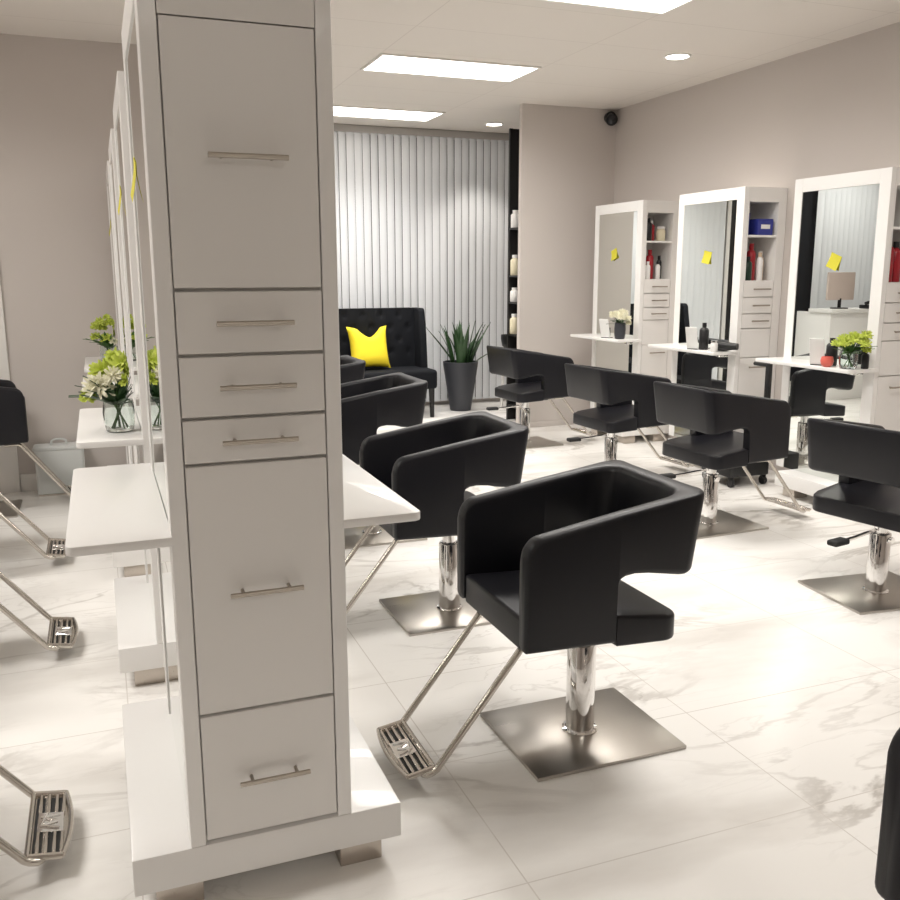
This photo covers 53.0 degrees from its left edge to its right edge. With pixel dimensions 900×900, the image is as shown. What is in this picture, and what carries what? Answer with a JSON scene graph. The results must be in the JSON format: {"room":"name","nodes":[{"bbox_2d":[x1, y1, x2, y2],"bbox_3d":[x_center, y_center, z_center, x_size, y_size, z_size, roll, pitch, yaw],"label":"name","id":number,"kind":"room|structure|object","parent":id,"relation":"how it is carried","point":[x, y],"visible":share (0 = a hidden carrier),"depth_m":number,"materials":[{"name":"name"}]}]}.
{"room":"salon","nodes":[
{"label":"salon","id":0,"kind":"room"},
{"bbox_2d":[0,33,126,492],"bbox_3d":[-3.545,-1.153,5.872,4.100,3.000,0.120,-4,12,-21],"label":"wall partition","id":1,"kind":"structure","parent":0,"point":[57,94],"depth_m":6.08,"materials":[{"name":"grey paint"}]},
{"bbox_2d":[0,282,20,493],"bbox_3d":[-3.499,-0.778,5.856,1.100,2.270,0.079,-4,12,-21],"label":"door","id":2,"kind":"structure","parent":1,"relation":"in","point":[9,469],"depth_m":6.21,"materials":[{"name":"white paint"}]},
{"bbox_2d":[20,473,37,491],"bbox_3d":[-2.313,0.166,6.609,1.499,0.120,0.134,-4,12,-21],"label":"wall outlet","id":3,"kind":"object","parent":1,"relation":"attached to","point":[28,481],"depth_m":6.30,"materials":[{"name":"white paint"}]},
{"bbox_2d":[345,132,505,404],"bbox_3d":[-2.790,-1.806,9.166,7.930,3.000,0.120,-4,12,-21],"label":"wall","id":4,"kind":"structure","parent":0,"point":[475,399],"depth_m":10.55,"materials":[{"name":"grey paint"}]},
{"bbox_2d":[338,135,504,398],"bbox_3d":[-1.993,-1.856,9.459,6.230,2.860,0.100,-4,12,-21],"label":"window","id":5,"kind":"structure","parent":4,"relation":"in","point":[377,135],"depth_m":10.03,"materials":[{"name":"glass"}]},
{"bbox_2d":[334,124,508,401],"bbox_3d":[-0.749,-1.957,9.776,3.170,2.948,0.050,-4,12,-21],"label":"vertical blind","id":6,"kind":"object","parent":5,"relation":"attached to","point":[481,248],"visible":0.4,"depth_m":9.88,"materials":[{"name":"grey"}]},
{"bbox_2d":[0,400,899,899],"bbox_3d":[-0.245,0.984,3.015,8.170,0.100,14.580,-4,12,-21],"label":"floor","id":7,"kind":"structure","parent":0,"point":[782,698],"depth_m":3.02,"materials":[{"name":"white tile"}]},
{"bbox_2d":[0,493,65,559],"bbox_3d":[-2.516,0.193,4.565,1.043,0.862,0.536,-4,12,-21],"label":"chair","id":8,"kind":"object","parent":7,"relation":"on","point":[55,546],"visible":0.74,"depth_m":4.76,"materials":[{"name":"silver metal"}]},
{"bbox_2d":[0,379,71,518],"bbox_3d":[-2.900,-0.053,5.735,1.043,0.892,0.536,-7,13,-29],"label":"chair","id":9,"kind":"object","parent":7,"relation":"on","point":[13,417],"visible":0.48,"depth_m":5.55,"materials":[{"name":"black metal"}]},
{"bbox_2d":[0,765,73,866],"bbox_3d":[-1.496,0.665,2.164,1.043,0.862,0.536,-4,12,-21],"label":"chair","id":10,"kind":"object","parent":7,"relation":"on","point":[50,825],"visible":1,"depth_m":2.38,"materials":[{"name":"silver metal"}]},
{"bbox_2d":[0,571,78,650],"bbox_3d":[-2.009,0.414,3.442,1.043,0.862,0.536,-4,12,-21],"label":"chair","id":11,"kind":"object","parent":7,"relation":"on","point":[62,631],"visible":1,"depth_m":3.65,"materials":[{"name":"silver metal"}]},
{"bbox_2d":[32,438,84,496],"bbox_3d":[-2.697,0.104,6.252,0.330,0.383,0.190,-4,12,-21],"label":"waste bin","id":12,"kind":"object","parent":7,"relation":"on","point":[61,458],"visible":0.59,"depth_m":6.17,"materials":[{"name":"grey plastic"}]},
{"bbox_2d":[84,160,130,465],"bbox_3d":[-1.970,-0.724,5.901,0.799,2.140,0.878,-4,12,-21],"label":"station","id":13,"kind":"object","parent":7,"relation":"on","point":[88,360],"visible":0.05,"depth_m":5.61,"materials":[{"name":"white paint"}]},
{"bbox_2d":[84,357,101,372],"bbox_3d":[-2.246,-0.558,5.843,0.220,0.022,0.845,-4,12,-21],"label":"shelf","id":14,"kind":"object","parent":13,"relation":"attached to","point":[88,360],"depth_m":5.88,"materials":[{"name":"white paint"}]},
{"bbox_2d":[84,314,118,360],"bbox_3d":[-2.264,-0.727,5.843,0.223,0.309,0.233,-4,12,-21],"label":"flower vase","id":15,"kind":"object","parent":13,"relation":"on","point":[107,341],"visible":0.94,"depth_m":5.83,"materials":[{"name":"clear glass"}]},
{"bbox_2d":[106,160,130,464],"bbox_3d":[-2.121,-0.791,5.816,0.035,1.975,0.780,-4,12,-21],"label":"mirror","id":16,"kind":"object","parent":13,"relation":"on","point":[108,183],"depth_m":5.57,"materials":[{"name":"white paint"}]},
{"bbox_2d":[82,128,145,576],"bbox_3d":[-1.509,-0.494,4.729,0.799,2.140,0.878,-4,12,-21],"label":"station","id":17,"kind":"object","parent":7,"relation":"on","point":[133,562],"visible":0.05,"depth_m":4.45,"materials":[{"name":"white paint"}]},
{"bbox_2d":[82,377,130,397],"bbox_3d":[-1.784,-0.328,4.671,0.220,0.022,0.845,-4,12,-21],"label":"shelf","id":18,"kind":"object","parent":17,"relation":"attached to","point":[113,382],"depth_m":4.62,"materials":[{"name":"white plant"}]},
{"bbox_2d":[108,128,137,463],"bbox_3d":[-1.660,-0.561,4.645,0.035,1.975,0.780,-4,12,-21],"label":"mirror","id":19,"kind":"object","parent":17,"relation":"on","point":[111,150],"depth_m":4.31,"materials":[{"name":"white paint"}]},
{"bbox_2d":[76,71,165,685],"bbox_3d":[-1.047,-0.263,3.558,0.799,2.140,0.878,-4,12,-21],"label":"station","id":20,"kind":"object","parent":7,"relation":"on","point":[137,598],"visible":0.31,"depth_m":3.30,"materials":[{"name":"white paint"}]},
{"bbox_2d":[68,347,134,432],"bbox_3d":[-1.260,-0.216,3.261,0.223,0.304,0.275,-5,12,-23],"label":"flower vase","id":21,"kind":"object","parent":20,"relation":"on","point":[118,411],"visible":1,"depth_m":3.24,"materials":[{"name":"clear glass"}]},
{"bbox_2d":[76,408,143,448],"bbox_3d":[-1.323,-0.097,3.500,0.220,0.022,0.845,-4,12,-21],"label":"shelf","id":22,"kind":"object","parent":20,"relation":"attached to","point":[91,432],"depth_m":3.23,"materials":[{"name":"white paint"}]},
{"bbox_2d":[118,185,120,213],"bbox_3d":[-1.309,-0.989,3.573,0.013,0.122,0.122,-4,12,-21],"label":"sticky note","id":23,"kind":"object","parent":20,"relation":"attached to","point":[119,185],"visible":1,"depth_m":3.56,"materials":[{"name":"yellow paper"}]},
{"bbox_2d":[113,71,162,643],"bbox_3d":[-1.198,-0.330,3.473,0.035,1.975,0.780,-4,12,-21],"label":"mirror","id":24,"kind":"object","parent":20,"relation":"on","point":[150,583],"depth_m":3.24,"materials":[{"name":"white paint"}]},
{"bbox_2d":[65,0,419,899],"bbox_3d":[-0.586,-0.032,2.386,0.799,2.140,0.878,-4,12,-21],"label":"station","id":25,"kind":"object","parent":7,"relation":"on","point":[254,755],"visible":1,"depth_m":2.04,"materials":[{"name":"white paint"}]},
{"bbox_2d":[65,463,173,556],"bbox_3d":[-0.862,0.134,2.328,0.220,0.022,0.845,-4,12,-21],"label":"shelf","id":26,"kind":"object","parent":25,"relation":"attached to","point":[118,508],"depth_m":2.18,"materials":[{"name":"white paint"}]},
{"bbox_2d":[130,157,135,201],"bbox_3d":[-0.834,-0.712,2.372,0.013,0.122,0.122,-4,12,-21],"label":"sticky note","id":27,"kind":"object","parent":25,"relation":"attached to","point":[134,163],"visible":1,"depth_m":2.37,"materials":[{"name":"yellow paper"}]},
{"bbox_2d":[126,9,186,808],"bbox_3d":[-0.738,-0.059,2.317,0.030,1.888,0.623,-4,12,-21],"label":"mirror","id":28,"kind":"object","parent":25,"relation":"on","point":[156,476],"depth_m":2.32,"materials":[{"name":"white glass"}]},
{"bbox_2d":[342,454,419,527],"bbox_3d":[-0.310,0.091,2.537,0.196,0.022,0.845,-4,12,-21],"label":"shelf","id":29,"kind":"object","parent":25,"relation":"attached to","point":[367,501],"depth_m":2.27,"materials":[{"name":"white paint"}]},
{"bbox_2d":[340,355,365,383],"bbox_3d":[-1.043,-0.168,6.243,1.043,0.912,0.536,-4,12,-21],"label":"chair","id":30,"kind":"object","parent":7,"relation":"on","point":[351,368],"visible":0.09,"depth_m":6.04,"materials":[{"name":"black leather"}]},
{"bbox_2d":[341,373,427,548],"bbox_3d":[-0.596,0.055,5.108,1.043,0.912,0.536,-4,12,-21],"label":"chair","id":31,"kind":"object","parent":7,"relation":"on","point":[395,399],"visible":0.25,"depth_m":4.89,"materials":[{"name":"black leather"}]},
{"bbox_2d":[339,307,436,416],"bbox_3d":[-0.759,-0.907,9.438,1.120,1.120,0.630,-4,12,-21],"label":"settee","id":32,"kind":"object","parent":7,"relation":"on","point":[406,340],"visible":0.54,"depth_m":9.56,"materials":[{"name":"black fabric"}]},
{"bbox_2d":[346,326,390,367],"bbox_3d":[-0.842,-1.062,9.356,0.450,0.437,0.211,-6,13,-27],"label":"pillow","id":33,"kind":"object","parent":32,"relation":"on","point":[373,350],"visible":0.88,"depth_m":9.28,"materials":[{"name":"yellow fabric"}]},
{"bbox_2d":[345,411,528,635],"bbox_3d":[-0.144,0.311,3.938,1.043,0.862,0.536,-4,12,-21],"label":"chair","id":34,"kind":"object","parent":7,"relation":"on","point":[431,465],"visible":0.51,"depth_m":3.77,"materials":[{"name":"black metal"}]},
{"bbox_2d":[427,320,490,410],"bbox_3d":[0.154,-0.909,9.803,0.624,0.978,0.631,5,12,23],"label":"potted plant","id":35,"kind":"object","parent":7,"relation":"on","point":[460,373],"visible":0.98,"depth_m":9.78,"materials":[{"name":"green plant"}]},
{"bbox_2d":[500,376,503,406],"bbox_3d":[0.686,-0.787,9.949,0.310,0.681,0.310,-4,12,-21],"label":"stool","id":36,"kind":"object","parent":7,"relation":"on","point":[502,377],"visible":0.02,"depth_m":10.01,"materials":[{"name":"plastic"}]},
{"bbox_2d":[501,334,506,347],"bbox_3d":[0.685,-1.190,9.869,0.260,0.140,0.260,-4,12,-21],"label":"basket","id":37,"kind":"object","parent":36,"relation":"on","point":[503,336],"visible":0.27,"depth_m":9.80,"materials":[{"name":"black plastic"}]},
{"bbox_2d":[506,128,518,419],"bbox_3d":[0.933,-1.716,9.022,0.640,2.860,0.320,-4,12,-21],"label":"display shelf","id":38,"kind":"object","parent":7,"relation":"on","point":[513,176],"visible":0.09,"depth_m":8.96,"materials":[{"name":"black wood"}]},
{"bbox_2d":[510,314,516,333],"bbox_3d":[0.648,-1.273,9.106,0.090,0.200,0.089,-4,12,-21],"label":"bottle","id":39,"kind":"object","parent":38,"relation":"on","point":[513,320],"visible":0.84,"depth_m":9.07,"materials":[{"name":"beige plastic"}]},
{"bbox_2d":[510,288,516,301],"bbox_3d":[0.647,-1.557,9.050,0.090,0.140,0.089,-4,12,-21],"label":"bottle","id":40,"kind":"object","parent":38,"relation":"on","point":[513,293],"visible":0.83,"depth_m":9.02,"materials":[{"name":"white plastic"}]},
{"bbox_2d":[510,255,517,274],"bbox_3d":[0.646,-1.842,8.994,0.090,0.200,0.089,-4,12,-21],"label":"bottle","id":41,"kind":"object","parent":38,"relation":"on","point":[514,261],"visible":0.82,"depth_m":8.96,"materials":[{"name":"beige plastic"}]},
{"bbox_2d":[511,210,517,227],"bbox_3d":[0.645,-2.279,8.907,0.090,0.170,0.089,-4,12,-21],"label":"bottle","id":42,"kind":"object","parent":38,"relation":"on","point":[514,217],"visible":0.76,"depth_m":8.87,"materials":[{"name":"white plastic"}]},
{"bbox_2d":[376,460,704,781],"bbox_3d":[0.223,0.520,2.890,0.943,0.858,0.638,-4,12,-21],"label":"chair","id":43,"kind":"object","parent":7,"relation":"on","point":[544,560],"visible":1,"depth_m":2.82,"materials":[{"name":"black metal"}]},
{"bbox_2d":[486,345,596,448],"bbox_3d":[0.801,-0.491,7.982,1.043,0.862,0.536,-5,12,-23],"label":"chair","id":44,"kind":"object","parent":7,"relation":"on","point":[539,376],"visible":0.91,"depth_m":7.72,"materials":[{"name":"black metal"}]},
{"bbox_2d":[570,200,678,443],"bbox_3d":[1.558,-1.155,8.172,0.606,2.087,0.848,-4,12,-21],"label":"station","id":45,"kind":"object","parent":7,"relation":"on","point":[619,283],"visible":0.76,"depth_m":7.92,"materials":[{"name":"white paint"}]},
{"bbox_2d":[570,333,639,342],"bbox_3d":[1.383,-1.010,8.136,0.234,0.022,0.840,-4,12,-21],"label":"shelf","id":46,"kind":"object","parent":45,"relation":"attached to","point":[629,338],"depth_m":7.94,"materials":[{"name":"white paint"}]},
{"bbox_2d":[599,319,612,337],"bbox_3d":[1.377,-1.072,7.959,0.090,0.168,0.104,9,14,38],"label":"card stand","id":47,"kind":"object","parent":45,"relation":"on","point":[604,323],"visible":1,"depth_m":7.94,"materials":[{"name":"white"}]},
{"bbox_2d":[611,248,616,260],"bbox_3d":[1.466,-1.750,8.078,0.013,0.116,0.116,-4,12,-21],"label":"sticky note","id":48,"kind":"object","parent":45,"relation":"attached to","point":[613,252],"visible":1,"depth_m":8.07,"materials":[{"name":"yellow paper"}]},
{"bbox_2d":[590,200,646,407],"bbox_3d":[1.503,-1.234,8.145,0.035,1.922,0.790,-4,12,-21],"label":"mirror","id":49,"kind":"object","parent":45,"relation":"on","point":[619,283],"depth_m":8.00,"materials":[{"name":"white paint"}]},
{"bbox_2d":[609,308,631,338],"bbox_3d":[1.477,-1.098,7.823,0.199,0.270,0.208,-8,14,-36],"label":"flower vase","id":50,"kind":"object","parent":45,"relation":"on","point":[620,327],"visible":1,"depth_m":7.79,"materials":[{"name":"grey"}]},
{"bbox_2d":[645,261,649,278],"bbox_3d":[1.702,-1.547,7.774,0.044,0.150,0.043,-4,12,-21],"label":"bottle","id":51,"kind":"object","parent":45,"relation":"on","point":[647,271],"visible":1,"depth_m":7.76,"materials":[{"name":"white plastic"}]},
{"bbox_2d":[647,218,651,240],"bbox_3d":[1.699,-1.888,7.728,0.060,0.190,0.059,-4,12,-21],"label":"bottle","id":52,"kind":"object","parent":45,"relation":"on","point":[649,224],"visible":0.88,"depth_m":7.70,"materials":[{"name":"black plastic"}]},
{"bbox_2d":[646,250,653,278],"bbox_3d":[1.732,-1.611,7.839,0.068,0.250,0.067,-4,12,-21],"label":"bottle","id":53,"kind":"object","parent":45,"relation":"on","point":[649,257],"visible":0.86,"depth_m":7.81,"materials":[{"name":"red plastic"}]},
{"bbox_2d":[650,221,654,240],"bbox_3d":[1.731,-1.889,7.784,0.064,0.170,0.063,-4,12,-21],"label":"bottle","id":54,"kind":"object","parent":45,"relation":"on","point":[653,226],"visible":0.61,"depth_m":7.76,"materials":[{"name":"red plastic"}]},
{"bbox_2d":[655,262,659,278],"bbox_3d":[1.804,-1.561,7.844,0.044,0.150,0.043,-4,12,-21],"label":"bottle","id":55,"kind":"object","parent":45,"relation":"on","point":[657,267],"visible":0.98,"depth_m":7.83,"materials":[{"name":"white plastic"}]},
{"bbox_2d":[657,256,661,278],"bbox_3d":[1.827,-1.598,7.901,0.044,0.200,0.043,-4,12,-21],"label":"bottle","id":56,"kind":"object","parent":45,"relation":"on","point":[659,257],"visible":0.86,"depth_m":7.88,"materials":[{"name":"black plastic"}]},
{"bbox_2d":[647,241,671,243],"bbox_3d":[1.738,-1.809,7.859,0.259,0.015,0.296,-4,12,-21],"label":"niche shelf","id":57,"kind":"object","parent":45,"relation":"attached to","point":[648,242],"depth_m":7.75,"materials":[{"name":"white paint"}]},
{"bbox_2d":[656,227,664,240],"bbox_3d":[1.817,-1.864,7.789,0.080,0.120,0.079,-4,12,-21],"label":"jar","id":58,"kind":"object","parent":45,"relation":"on","point":[660,232],"visible":0.95,"depth_m":7.76,"materials":[{"name":"beige plastic"}]},
{"bbox_2d":[564,363,693,467],"bbox_3d":[1.325,-0.222,6.682,1.043,0.837,0.536,-5,12,-24],"label":"chair","id":59,"kind":"object","parent":7,"relation":"on","point":[613,391],"visible":0.89,"depth_m":6.41,"materials":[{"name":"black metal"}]},
{"bbox_2d":[648,186,787,438],"bbox_3d":[2.027,-0.921,6.983,0.606,2.087,0.848,-4,12,-21],"label":"station","id":60,"kind":"object","parent":7,"relation":"on","point":[717,294],"visible":0.67,"depth_m":6.72,"materials":[{"name":"white paint"}]},
{"bbox_2d":[685,327,698,349],"bbox_3d":[1.829,-0.841,6.784,0.090,0.168,0.104,9,14,38],"label":"card stand","id":61,"kind":"object","parent":60,"relation":"on","point":[691,332],"visible":1,"depth_m":6.76,"materials":[{"name":"white plastic"}]},
{"bbox_2d":[648,343,738,355],"bbox_3d":[1.852,-0.776,6.947,0.234,0.022,0.840,-4,12,-21],"label":"shelf","id":62,"kind":"object","parent":60,"relation":"attached to","point":[682,347],"depth_m":6.82,"materials":[{"name":"white paint"}]},
{"bbox_2d":[699,323,708,349],"bbox_3d":[1.901,-0.852,6.754,0.070,0.200,0.069,-4,12,-21],"label":"bottle","id":63,"kind":"object","parent":60,"relation":"on","point":[704,331],"visible":0.99,"depth_m":6.73,"materials":[{"name":"black plastic"}]},
{"bbox_2d":[701,250,711,264],"bbox_3d":[1.949,-1.464,6.861,0.013,0.107,0.107,-4,12,-21],"label":"sticky note","id":64,"kind":"object","parent":60,"relation":"attached to","point":[707,255],"visible":1,"depth_m":6.86,"materials":[{"name":"yellow paper"}]},
{"bbox_2d":[669,186,748,436],"bbox_3d":[1.972,-1.000,6.955,0.035,1.922,0.790,-4,12,-21],"label":"mirror","id":65,"kind":"object","parent":60,"relation":"on","point":[716,222],"depth_m":6.83,"materials":[{"name":"white paint"}]},
{"bbox_2d":[710,340,717,351],"bbox_3d":[1.916,-0.753,6.550,0.052,0.085,0.051,-4,12,-21],"label":"jar","id":66,"kind":"object","parent":60,"relation":"on","point":[714,345],"visible":1,"depth_m":6.53,"materials":[{"name":"white plastic"}]},
{"bbox_2d":[704,341,738,350],"bbox_3d":[1.990,-0.774,6.670,0.168,0.076,0.335,-2,11,-11],"label":"hair dryer","id":67,"kind":"object","parent":60,"relation":"on","point":[722,345],"visible":0.66,"depth_m":6.56,"materials":[{"name":"black plastic"}]},
{"bbox_2d":[745,257,751,280],"bbox_3d":[2.172,-1.325,6.593,0.064,0.170,0.063,-4,12,-21],"label":"bottle","id":68,"kind":"object","parent":60,"relation":"on","point":[748,262],"visible":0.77,"depth_m":6.57,"materials":[{"name":"green plastic"}]},
{"bbox_2d":[747,243,755,279],"bbox_3d":[2.208,-1.381,6.629,0.068,0.265,0.067,-4,12,-21],"label":"bottle","id":69,"kind":"object","parent":60,"relation":"on","point":[751,253],"visible":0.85,"depth_m":6.60,"materials":[{"name":"red plastic"}]},
{"bbox_2d":[755,253,762,279],"bbox_3d":[2.276,-1.350,6.640,0.048,0.200,0.047,-4,12,-21],"label":"bottle","id":70,"kind":"object","parent":60,"relation":"on","point":[759,262],"visible":0.98,"depth_m":6.62,"materials":[{"name":"white plastic"}]},
{"bbox_2d":[755,251,763,279],"bbox_3d":[2.294,-1.364,6.688,0.054,0.210,0.053,-4,12,-21],"label":"bottle","id":71,"kind":"object","parent":60,"relation":"on","point":[758,251],"visible":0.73,"depth_m":6.67,"materials":[{"name":"beige plastic"}]},
{"bbox_2d":[749,219,772,234],"bbox_3d":[2.272,-1.627,6.594,0.136,0.115,0.102,-4,12,-21],"label":"carton","id":72,"kind":"object","parent":60,"relation":"on","point":[757,226],"visible":0.91,"depth_m":6.55,"materials":[{"name":"blue cardboard"}]},
{"bbox_2d":[748,235,776,238],"bbox_3d":[2.206,-1.575,6.669,0.259,0.015,0.296,-4,12,-21],"label":"niche shelf","id":73,"kind":"object","parent":60,"relation":"attached to","point":[749,236],"depth_m":6.58,"materials":[{"name":"white paint"}]},
{"bbox_2d":[653,381,810,538],"bbox_3d":[1.695,0.018,5.413,1.043,0.857,0.536,-5,12,-23],"label":"chair","id":74,"kind":"object","parent":7,"relation":"on","point":[711,416],"visible":0.95,"depth_m":5.18,"materials":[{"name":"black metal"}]},
{"bbox_2d":[701,361,772,486],"bbox_3d":[2.059,-0.196,6.470,0.340,0.864,0.342,-4,12,-21],"label":"trolley","id":75,"kind":"object","parent":7,"relation":"on","point":[758,468],"visible":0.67,"depth_m":6.37,"materials":[{"name":"black plastic"}]},
{"bbox_2d":[701,462,768,477],"bbox_3d":[2.060,0.090,6.527,0.340,0.140,0.330,-4,12,-21],"label":"tray","id":76,"kind":"object","parent":75,"relation":"on","point":[758,468],"depth_m":6.39,"materials":[{"name":"black plastic"}]},
{"bbox_2d":[755,167,899,497],"bbox_3d":[2.492,-0.689,5.802,0.606,2.087,0.848,-4,12,-21],"label":"station","id":77,"kind":"object","parent":7,"relation":"on","point":[853,216],"visible":0.74,"depth_m":5.65,"materials":[{"name":"white paint"}]},
{"bbox_2d":[809,338,824,365],"bbox_3d":[2.296,-0.613,5.625,0.090,0.168,0.104,9,14,38],"label":"card stand","id":78,"kind":"object","parent":77,"relation":"on","point":[816,346],"visible":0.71,"depth_m":5.60,"materials":[{"name":"white plastic"}]},
{"bbox_2d":[755,357,878,373],"bbox_3d":[2.317,-0.544,5.766,0.234,0.022,0.840,-4,12,-21],"label":"shelf","id":79,"kind":"object","parent":77,"relation":"attached to","point":[802,362],"depth_m":5.67,"materials":[{"name":"white paint"}]},
{"bbox_2d":[820,356,833,366],"bbox_3d":[2.315,-0.542,5.541,0.080,0.062,0.079,-4,12,-21],"label":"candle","id":80,"kind":"object","parent":77,"relation":"on","point":[826,361],"visible":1,"depth_m":5.51,"materials":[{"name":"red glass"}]},
{"bbox_2d":[826,338,837,365],"bbox_3d":[2.371,-0.610,5.605,0.068,0.170,0.067,-4,12,-21],"label":"bottle","id":81,"kind":"object","parent":77,"relation":"on","point":[830,351],"visible":0.54,"depth_m":5.58,"materials":[{"name":"black plastic"}]},
{"bbox_2d":[826,252,841,270],"bbox_3d":[2.416,-1.186,5.684,0.013,0.118,0.118,-4,12,-21],"label":"sticky note","id":82,"kind":"object","parent":77,"relation":"attached to","point":[834,260],"visible":1,"depth_m":5.68,"materials":[{"name":"yellow paper"}]},
{"bbox_2d":[830,330,877,368],"bbox_3d":[2.409,-0.600,5.379,0.254,0.239,0.220,9,15,40],"label":"flower vase","id":83,"kind":"object","parent":77,"relation":"on","point":[848,356],"visible":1,"depth_m":5.37,"materials":[{"name":"clear glass"}]},
{"bbox_2d":[861,352,869,368],"bbox_3d":[2.494,-0.543,5.421,0.044,0.110,0.043,-4,12,-21],"label":"bottle","id":84,"kind":"object","parent":77,"relation":"on","point":[865,357],"visible":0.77,"depth_m":5.41,"materials":[{"name":"black plastic"}]},
{"bbox_2d":[889,247,894,281],"bbox_3d":[2.626,-1.142,5.431,0.080,0.260,0.079,-4,12,-21],"label":"bottle","id":85,"kind":"object","parent":77,"relation":"on","point":[892,248],"visible":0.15,"depth_m":5.40,"materials":[{"name":"red plastic"}]},
{"bbox_2d":[892,242,899,281],"bbox_3d":[2.703,-1.142,5.483,0.068,0.240,0.067,-4,12,-21],"label":"bottle","id":86,"kind":"object","parent":77,"relation":"on","point":[896,265],"visible":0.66,"depth_m":5.46,"materials":[{"name":"red plastic"}]},
{"bbox_2d":[798,418,899,614],"bbox_3d":[2.144,0.253,4.280,1.043,0.832,0.578,-7,13,-31],"label":"chair","id":87,"kind":"object","parent":7,"relation":"on","point":[865,457],"visible":1,"depth_m":4.14,"materials":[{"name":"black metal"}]},
{"bbox_2d":[875,727,899,899],"bbox_3d":[1.029,0.821,1.452,1.043,0.822,0.536,-4,12,-21],"label":"chair","id":88,"kind":"object","parent":7,"relation":"on","point":[887,875],"visible":1,"depth_m":1.58,"materials":[{"name":"black leather"}]},
{"bbox_2d":[0,0,899,132],"bbox_3d":[-0.253,-2.057,2.413,8.170,0.100,14.580,-4,12,-21],"label":"ceiling","id":89,"kind":"structure","parent":0,"point":[587,56],"depth_m":5.98,"materials":[{"name":"paint"}]},
{"bbox_2d":[333,105,445,121],"bbox_3d":[-0.731,-3.237,8.674,1.270,0.012,0.530,-4,12,-21],"label":"recessed light","id":90,"kind":"object","parent":89,"relation":"in","point":[338,110],"visible":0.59,"depth_m":8.68,"materials":[{"name":"white paint"}]},
{"bbox_2d":[360,53,540,81],"bbox_3d":[0.004,-2.863,6.775,1.245,0.012,0.550,-4,12,-21],"label":"recessed light","id":91,"kind":"object","parent":89,"relation":"in","point":[384,62],"visible":1,"depth_m":6.74,"materials":[{"name":"white paint"}]},
{"bbox_2d":[485,123,503,125],"bbox_3d":[0.458,-3.380,9.370,0.196,0.008,0.196,-4,12,-21],"label":"recessed light","id":92,"kind":"object","parent":89,"relation":"in","point":[486,124],"visible":1,"depth_m":9.37,"materials":[{"name":"white paint"}]},
{"bbox_2d":[540,0,694,14],"bbox_3d":[0.767,-2.488,4.871,1.270,0.012,0.540,-4,12,-21],"label":"recessed light","id":93,"kind":"object","parent":89,"relation":"in","point":[662,7],"visible":1,"depth_m":5.15,"materials":[{"name":"white paint"}]},
{"bbox_2d":[663,53,691,59],"bbox_3d":[1.618,-2.800,6.423,0.196,0.008,0.196,-4,12,-21],"label":"recessed light","id":94,"kind":"object","parent":89,"relation":"in","point":[673,56],"visible":1,"depth_m":6.42,"materials":[{"name":"white paint"}]},
{"bbox_2d":[516,103,615,422],"bbox_3d":[1.113,-1.726,8.708,0.985,3.000,0.060,-4,12,-21],"label":"wall pillar","id":95,"kind":"structure","parent":0,"point":[567,154],"depth_m":8.59,"materials":[{"name":"grey paint"}]},
{"bbox_2d":[518,419,573,426],"bbox_3d":[1.124,-0.272,8.960,0.995,0.050,0.012,-4,12,-21],"label":"baseboard","id":96,"kind":"structure","parent":95,"relation":"attached to","point":[558,422],"depth_m":8.90,"materials":[{"name":"grey paint"}]},
{"bbox_2d":[604,111,617,125],"bbox_3d":[1.523,-3.120,8.494,0.116,0.133,0.122,-4,12,-21],"label":"security camera","id":97,"kind":"object","parent":95,"relation":"attached to","point":[610,118],"visible":1,"depth_m":8.46,"materials":[{"name":"black plastic"}]},
{"bbox_2d":[613,22,899,470],"bbox_3d":[3.506,-0.827,4.135,0.120,3.000,14.580,-4,12,-21],"label":"wall","id":98,"kind":"structure","parent":0,"point":[833,108],"depth_m":6.64,"materials":[{"name":"grey paint"}]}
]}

